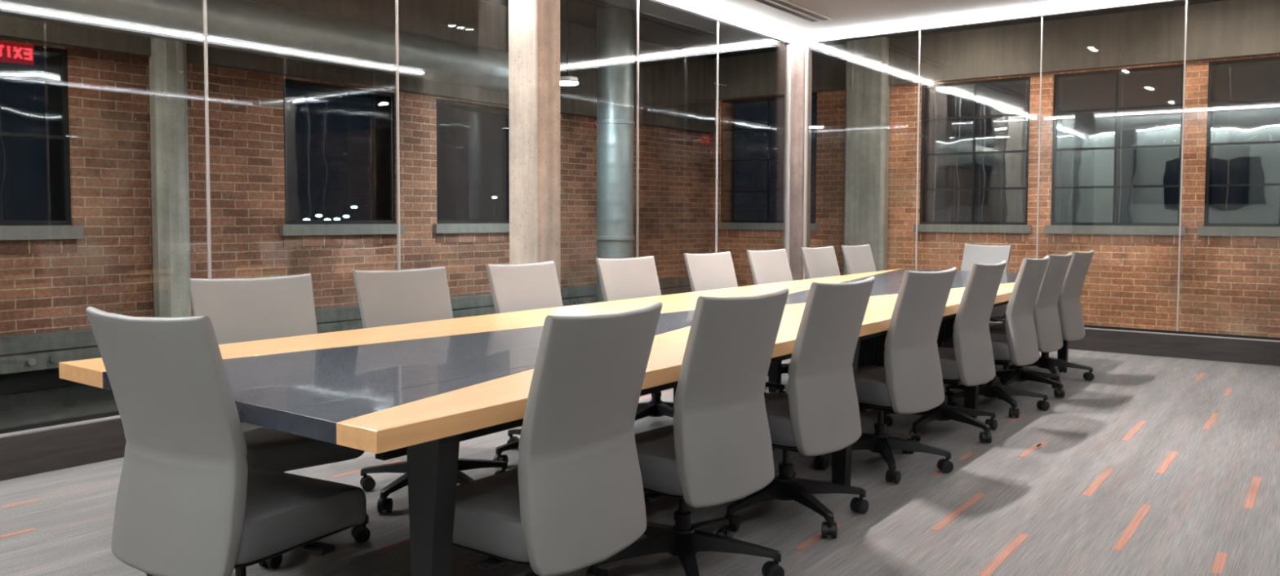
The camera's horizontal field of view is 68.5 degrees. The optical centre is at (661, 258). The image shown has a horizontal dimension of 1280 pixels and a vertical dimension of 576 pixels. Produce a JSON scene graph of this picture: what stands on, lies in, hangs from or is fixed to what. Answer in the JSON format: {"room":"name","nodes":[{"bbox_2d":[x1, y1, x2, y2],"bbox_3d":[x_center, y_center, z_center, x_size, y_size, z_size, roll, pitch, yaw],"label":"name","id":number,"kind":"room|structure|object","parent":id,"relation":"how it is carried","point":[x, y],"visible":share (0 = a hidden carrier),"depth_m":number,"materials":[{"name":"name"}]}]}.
{"room":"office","nodes":[
{"label":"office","id":0,"kind":"room"},
{"bbox_2d":[148,37,191,317],"bbox_3d":[-3.868,-0.871,7.398,0.207,3.570,0.250,2,3,36],"label":"column","id":1,"kind":"structure","parent":0,"point":[167,60],"depth_m":7.32,"materials":[{"name":"grey concrete"}]},
{"bbox_2d":[0,37,709,336],"bbox_3d":[-4.519,-0.855,6.981,0.350,3.570,18.050,2,3,36],"label":"brick wall","id":2,"kind":"structure","parent":0,"point":[111,270],"depth_m":8.01,"materials":[{"name":"brown brick"}]},
{"bbox_2d":[0,40,84,254],"bbox_3d":[-5.001,-0.765,6.271,0.395,1.490,1.930,2,3,36],"label":"window","id":3,"kind":"structure","parent":2,"relation":"in","point":[56,234],"depth_m":6.92,"materials":[{"name":"black"}]},
{"bbox_2d":[280,78,404,247],"bbox_3d":[-3.097,-0.875,8.897,0.395,1.490,1.320,2,3,36],"label":"window","id":4,"kind":"structure","parent":2,"relation":"in","point":[295,233],"depth_m":9.14,"materials":[{"name":"black"}]},
{"bbox_2d":[0,0,715,133],"bbox_3d":[-4.434,-2.082,6.652,0.100,1.072,17.700,2,3,36],"label":"beam","id":5,"kind":"structure","parent":2,"relation":"attached to","point":[676,86],"depth_m":9.78,"materials":[{"name":"concrete"}]},
{"bbox_2d":[433,98,509,243],"bbox_3d":[-2.009,-0.938,10.397,0.395,1.490,1.570,2,3,36],"label":"window","id":6,"kind":"structure","parent":2,"relation":"in","point":[446,231],"depth_m":10.12,"materials":[{"name":"black"}]},
{"bbox_2d":[0,0,792,437],"bbox_3d":[-1.572,-0.792,6.576,0.060,3.111,10.350,2,3,36],"label":"wall","id":7,"kind":"structure","parent":0,"point":[24,428],"depth_m":6.34,"materials":[{"name":"clear glass"}]},
{"bbox_2d":[0,417,126,481],"bbox_3d":[-1.578,0.856,6.650,0.100,0.204,10.350,2,3,36],"label":"baseboard","id":8,"kind":"structure","parent":7,"relation":"attached to","point":[28,454],"depth_m":4.65,"materials":[{"name":"black"}]},
{"bbox_2d":[0,349,1279,575],"bbox_3d":[1.019,1.198,2.833,13.600,0.121,17.700,2,3,36],"label":"floor","id":9,"kind":"structure","parent":0,"point":[1149,465],"depth_m":4.20,"materials":[{"name":"carpet"}]},
{"bbox_2d":[85,306,366,575],"bbox_3d":[-1.172,0.630,2.670,0.664,1.011,0.686,2,3,28],"label":"chair","id":10,"kind":"object","parent":9,"relation":"on","point":[188,502],"visible":1,"depth_m":2.43,"materials":[{"name":"grey fabric"}]},
{"bbox_2d":[188,274,370,568],"bbox_3d":[-1.505,0.585,3.646,0.669,1.011,0.680,-2,3,-43],"label":"chair","id":11,"kind":"object","parent":9,"relation":"on","point":[242,309],"visible":0.42,"depth_m":3.72,"materials":[{"name":"grey fabric"}]},
{"bbox_2d":[0,276,691,395],"bbox_3d":[-4.416,0.742,6.695,0.245,0.405,17.600,2,3,36],"label":"ledge","id":12,"kind":"object","parent":9,"relation":"on","point":[28,362],"visible":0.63,"depth_m":6.82,"materials":[{"name":"concrete"}]},
{"bbox_2d":[353,266,507,513],"bbox_3d":[-1.017,0.560,4.240,0.676,1.011,0.683,3,4,43],"label":"chair","id":13,"kind":"object","parent":9,"relation":"on","point":[385,298],"visible":0.26,"depth_m":4.35,"materials":[{"name":"grey fabric"}]},
{"bbox_2d":[485,261,563,462],"bbox_3d":[-0.568,0.532,4.902,0.668,1.011,0.675,2,3,39],"label":"chair","id":14,"kind":"object","parent":9,"relation":"on","point":[533,286],"visible":0.27,"depth_m":5.02,"materials":[{"name":"grey fabric"}]},
{"bbox_2d":[508,0,560,291],"bbox_3d":[-0.962,-0.719,7.154,0.295,3.310,0.275,2,3,36],"label":"column","id":15,"kind":"structure","parent":9,"relation":"on","point":[534,25],"depth_m":7.04,"materials":[{"name":"concrete"}]},
{"bbox_2d":[452,302,662,575],"bbox_3d":[-0.366,0.629,2.748,0.680,1.011,0.673,2,3,36],"label":"chair","id":16,"kind":"object","parent":9,"relation":"on","point":[573,500],"visible":0.98,"depth_m":2.51,"materials":[{"name":"grey fabric"}]},
{"bbox_2d":[58,268,1088,575],"bbox_3d":[0.838,0.624,5.583,1.650,0.781,7.325,2,3,36],"label":"conference table","id":17,"kind":"object","parent":9,"relation":"on","point":[417,391],"visible":0.38,"depth_m":2.98,"materials":[{"name":"brown wood"}]},
{"bbox_2d":[595,8,635,302],"bbox_3d":[-0.517,-0.982,10.532,0.444,3.535,0.444,-1,3,-34],"label":"column","id":18,"kind":"structure","parent":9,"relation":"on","point":[615,123],"depth_m":10.35,"materials":[{"name":"metal"}]},
{"bbox_2d":[595,256,673,421],"bbox_3d":[-0.024,0.504,5.581,0.676,1.011,0.677,3,4,44],"label":"chair","id":19,"kind":"object","parent":9,"relation":"on","point":[628,278],"visible":0.25,"depth_m":5.70,"materials":[{"name":"grey fabric"}]},
{"bbox_2d":[586,288,789,575],"bbox_3d":[0.073,0.605,3.335,0.676,1.011,0.676,3,3,42],"label":"chair","id":20,"kind":"object","parent":9,"relation":"on","point":[717,450],"visible":0.97,"depth_m":3.11,"materials":[{"name":"grey fabric"}]},
{"bbox_2d":[683,251,786,394],"bbox_3d":[0.493,0.469,6.404,0.716,1.012,0.673,3,4,44],"label":"chair","id":21,"kind":"object","parent":9,"relation":"on","point":[712,271],"visible":0.2,"depth_m":6.57,"materials":[{"name":"grey fabric"}]},
{"bbox_2d":[746,248,792,376],"bbox_3d":[0.986,0.440,7.111,0.666,1.011,0.675,3,3,43],"label":"chair","id":22,"kind":"object","parent":9,"relation":"on","point":[772,266],"visible":0.17,"depth_m":7.24,"materials":[{"name":"grey fabric"}]},
{"bbox_2d":[782,35,812,280],"bbox_3d":[1.569,-0.874,10.840,0.233,3.310,0.240,2,3,36],"label":"column","id":23,"kind":"structure","parent":9,"relation":"on","point":[797,82],"depth_m":10.72,"materials":[{"name":"concrete"}]},
{"bbox_2d":[724,276,875,538],"bbox_3d":[0.510,0.579,3.964,0.679,1.011,0.677,2,3,40],"label":"chair","id":24,"kind":"object","parent":9,"relation":"on","point":[819,414],"visible":0.92,"depth_m":3.76,"materials":[{"name":"grey fabric"}]},
{"bbox_2d":[800,245,840,279],"bbox_3d":[1.521,0.410,7.822,0.679,1.011,0.674,3,4,43],"label":"chair","id":25,"kind":"object","parent":9,"relation":"on","point":[818,262],"visible":0.21,"depth_m":8.00,"materials":[{"name":"grey fabric"}]},
{"bbox_2d":[841,244,876,275],"bbox_3d":[1.955,0.383,8.460,0.675,1.012,0.694,2,3,41],"label":"chair","id":26,"kind":"object","parent":9,"relation":"on","point":[858,259],"visible":0.2,"depth_m":8.59,"materials":[{"name":"grey fabric"}]},
{"bbox_2d":[813,266,956,484],"bbox_3d":[1.129,0.544,4.790,0.688,1.011,0.660,3,4,44],"label":"chair","id":27,"kind":"object","parent":9,"relation":"on","point":[910,381],"visible":0.9,"depth_m":4.55,"materials":[{"name":"grey fabric"}]},
{"bbox_2d":[883,260,1006,443],"bbox_3d":[1.637,0.514,5.503,0.683,1.011,0.666,2,3,39],"label":"chair","id":28,"kind":"object","parent":9,"relation":"on","point":[971,362],"visible":0.85,"depth_m":5.29,"materials":[{"name":"grey fabric"}]},
{"bbox_2d":[960,244,1012,322],"bbox_3d":[2.882,0.376,8.711,0.668,1.011,0.675,-2,3,-40],"label":"chair","id":29,"kind":"object","parent":9,"relation":"on","point":[972,254],"visible":0.38,"depth_m":8.81,"materials":[{"name":"grey fabric"}]},
{"bbox_2d":[941,255,1049,417],"bbox_3d":[2.211,0.482,6.268,0.686,1.011,0.663,2,3,38],"label":"chair","id":30,"kind":"object","parent":9,"relation":"on","point":[1019,347],"visible":0.88,"depth_m":6.01,"materials":[{"name":"grey fabric"}]},
{"bbox_2d":[989,252,1072,397],"bbox_3d":[2.602,0.459,6.823,0.687,1.012,0.656,2,3,40],"label":"chair","id":31,"kind":"object","parent":9,"relation":"on","point":[1046,313],"visible":0.75,"depth_m":6.64,"materials":[{"name":"grey fabric"}]},
{"bbox_2d":[1002,249,1093,381],"bbox_3d":[3.077,0.432,7.470,0.686,1.011,0.661,2,3,40],"label":"chair","id":32,"kind":"object","parent":9,"relation":"on","point":[1069,308],"visible":0.68,"depth_m":7.24,"materials":[{"name":"grey fabric"}]},
{"bbox_2d":[483,0,1229,58],"bbox_3d":[1.023,-2.491,2.739,14.100,0.120,18.200,2,3,36],"label":"ceiling","id":33,"kind":"structure","parent":0,"point":[660,24],"depth_m":11.40,"materials":[{"name":"white paint"}]},
{"bbox_2d":[560,0,578,85],"bbox_3d":[-0.917,-2.220,9.200,0.220,1.010,0.220,2,3,36],"label":"pendant lamp","id":34,"kind":"object","parent":33,"relation":"hanging from","point":[564,81],"visible":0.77,"depth_m":9.19,"materials":[{"name":"white metal"}]},
{"bbox_2d":[560,81,577,85],"bbox_3d":[-0.919,-1.720,9.223,0.198,0.011,0.198,2,3,36],"label":"diffuser","id":35,"kind":"object","parent":34,"relation":"attached to","point":[564,83],"depth_m":9.18,"materials":[{"name":"white plastic"}]},
{"bbox_2d":[843,36,890,275],"bbox_3d":[2.688,-1.066,12.329,0.560,3.570,0.217,2,3,36],"label":"column","id":36,"kind":"structure","parent":0,"point":[867,92],"depth_m":12.19,"materials":[{"name":"grey concrete"}]},
{"bbox_2d":[684,0,1097,36],"bbox_3d":[0.685,-2.345,4.933,5.530,0.150,10.444,2,3,36],"label":"ceiling","id":37,"kind":"structure","parent":0,"point":[845,15],"depth_m":9.31,"materials":[{"name":"beige paint"}]},
{"bbox_2d":[664,0,793,40],"bbox_3d":[-1.483,-2.320,6.522,0.052,0.057,10.070,2,3,36],"label":"led strip","id":38,"kind":"object","parent":37,"relation":"attached to","point":[681,2],"visible":1,"depth_m":9.51,"materials":[{"name":"white plastic"}]},
{"bbox_2d":[752,0,831,22],"bbox_3d":[0.964,-2.437,8.803,0.220,0.008,2.430,2,3,36],"label":"ceiling vent","id":39,"kind":"object","parent":37,"relation":"in","point":[781,5],"visible":1,"depth_m":9.27,"materials":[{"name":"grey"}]},
{"bbox_2d":[805,0,1151,40],"bbox_3d":[3.476,-2.423,9.262,4.530,0.057,0.052,2,3,36],"label":"led strip","id":40,"kind":"object","parent":37,"relation":"attached to","point":[1100,2],"visible":1,"depth_m":9.48,"materials":[{"name":"white plastic"}]},
{"bbox_2d":[709,53,1279,337],"bbox_3d":[6.181,-0.955,10.155,13.950,3.570,0.350,2,3,36],"label":"brick wall","id":41,"kind":"structure","parent":0,"point":[1228,290],"depth_m":10.83,"materials":[{"name":"brown brick"}]},
{"bbox_2d":[717,92,818,238],"bbox_3d":[1.578,-1.310,13.445,1.660,1.990,0.395,2,3,36],"label":"window","id":42,"kind":"structure","parent":41,"relation":"in","point":[728,227],"depth_m":13.65,"materials":[{"name":"black"}]},
{"bbox_2d":[913,76,1031,241],"bbox_3d":[3.934,-1.215,11.740,1.440,1.970,0.395,2,3,36],"label":"window","id":43,"kind":"structure","parent":41,"relation":"in","point":[927,229],"depth_m":11.71,"materials":[{"name":"black"}]},
{"bbox_2d":[712,0,1279,100],"bbox_3d":[6.199,-2.422,9.809,13.600,0.592,0.090,2,3,36],"label":"beam","id":44,"kind":"structure","parent":41,"relation":"attached to","point":[1231,28],"depth_m":10.96,"materials":[{"name":"concrete"}]},
{"bbox_2d":[1044,64,1186,244],"bbox_3d":[5.238,-1.167,10.796,1.460,1.970,0.395,2,3,36],"label":"window","id":45,"kind":"structure","parent":41,"relation":"in","point":[1058,231],"depth_m":10.74,"materials":[{"name":"black"}]},
{"bbox_2d":[1197,56,1279,246],"bbox_3d":[6.526,-1.121,9.864,1.480,1.970,0.395,2,3,36],"label":"window","id":46,"kind":"structure","parent":41,"relation":"in","point":[1220,234],"depth_m":10.05,"materials":[{"name":"black"}]},
{"bbox_2d":[802,0,1279,342],"bbox_3d":[3.520,-0.897,9.367,4.652,3.111,0.060,2,3,36],"label":"wall","id":47,"kind":"structure","parent":0,"point":[1176,332],"depth_m":9.21,"materials":[{"name":"clear glass"}]},
{"bbox_2d":[988,322,1279,366],"bbox_3d":[3.513,0.751,9.441,4.652,0.204,0.100,2,3,36],"label":"baseboard","id":48,"kind":"structure","parent":47,"relation":"attached to","point":[1209,348],"depth_m":8.51,"materials":[{"name":"black"}]},
{"bbox_3d":[0.997,-0.643,2.711,13.800,3.570,17.800,2,3,36],"label":"wall","id":49,"kind":"structure","parent":0,"visible":0},
{"bbox_2d":[0,0,508,92],"bbox_3d":[-4.739,-1.629,4.667,0.388,0.388,11.100,2,3,36],"label":"air duct","id":50,"kind":"object","parent":49,"relation":"attached to","point":[249,26],"visible":0.99,"depth_m":7.04,"materials":[{"name":"metal"}]},
{"label":"outside","id":51,"kind":"structure","parent":0,"visible":0},
{"bbox_2d":[315,214,322,220],"bbox_3d":[-24.767,-1.580,68.080,0.260,3.304,0.572,2,3,36],"label":"street light","id":52,"kind":"object","parent":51,"point":[316,215],"visible":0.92,"depth_m":67.95,"materials":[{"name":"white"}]},
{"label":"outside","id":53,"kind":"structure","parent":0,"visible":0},
{"bbox_2d":[351,205,357,220],"bbox_3d":[-23.004,-2.331,70.478,0.260,3.304,0.572,2,3,36],"label":"street light","id":54,"kind":"object","parent":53,"point":[353,206],"visible":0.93,"depth_m":70.39,"materials":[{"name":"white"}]},
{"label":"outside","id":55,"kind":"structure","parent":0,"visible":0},
{"bbox_2d":[492,196,497,220],"bbox_3d":[-14.550,-3.817,82.084,0.260,3.304,0.572,2,3,36],"label":"street light","id":56,"kind":"object","parent":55,"point":[494,197],"visible":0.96,"depth_m":82.04,"materials":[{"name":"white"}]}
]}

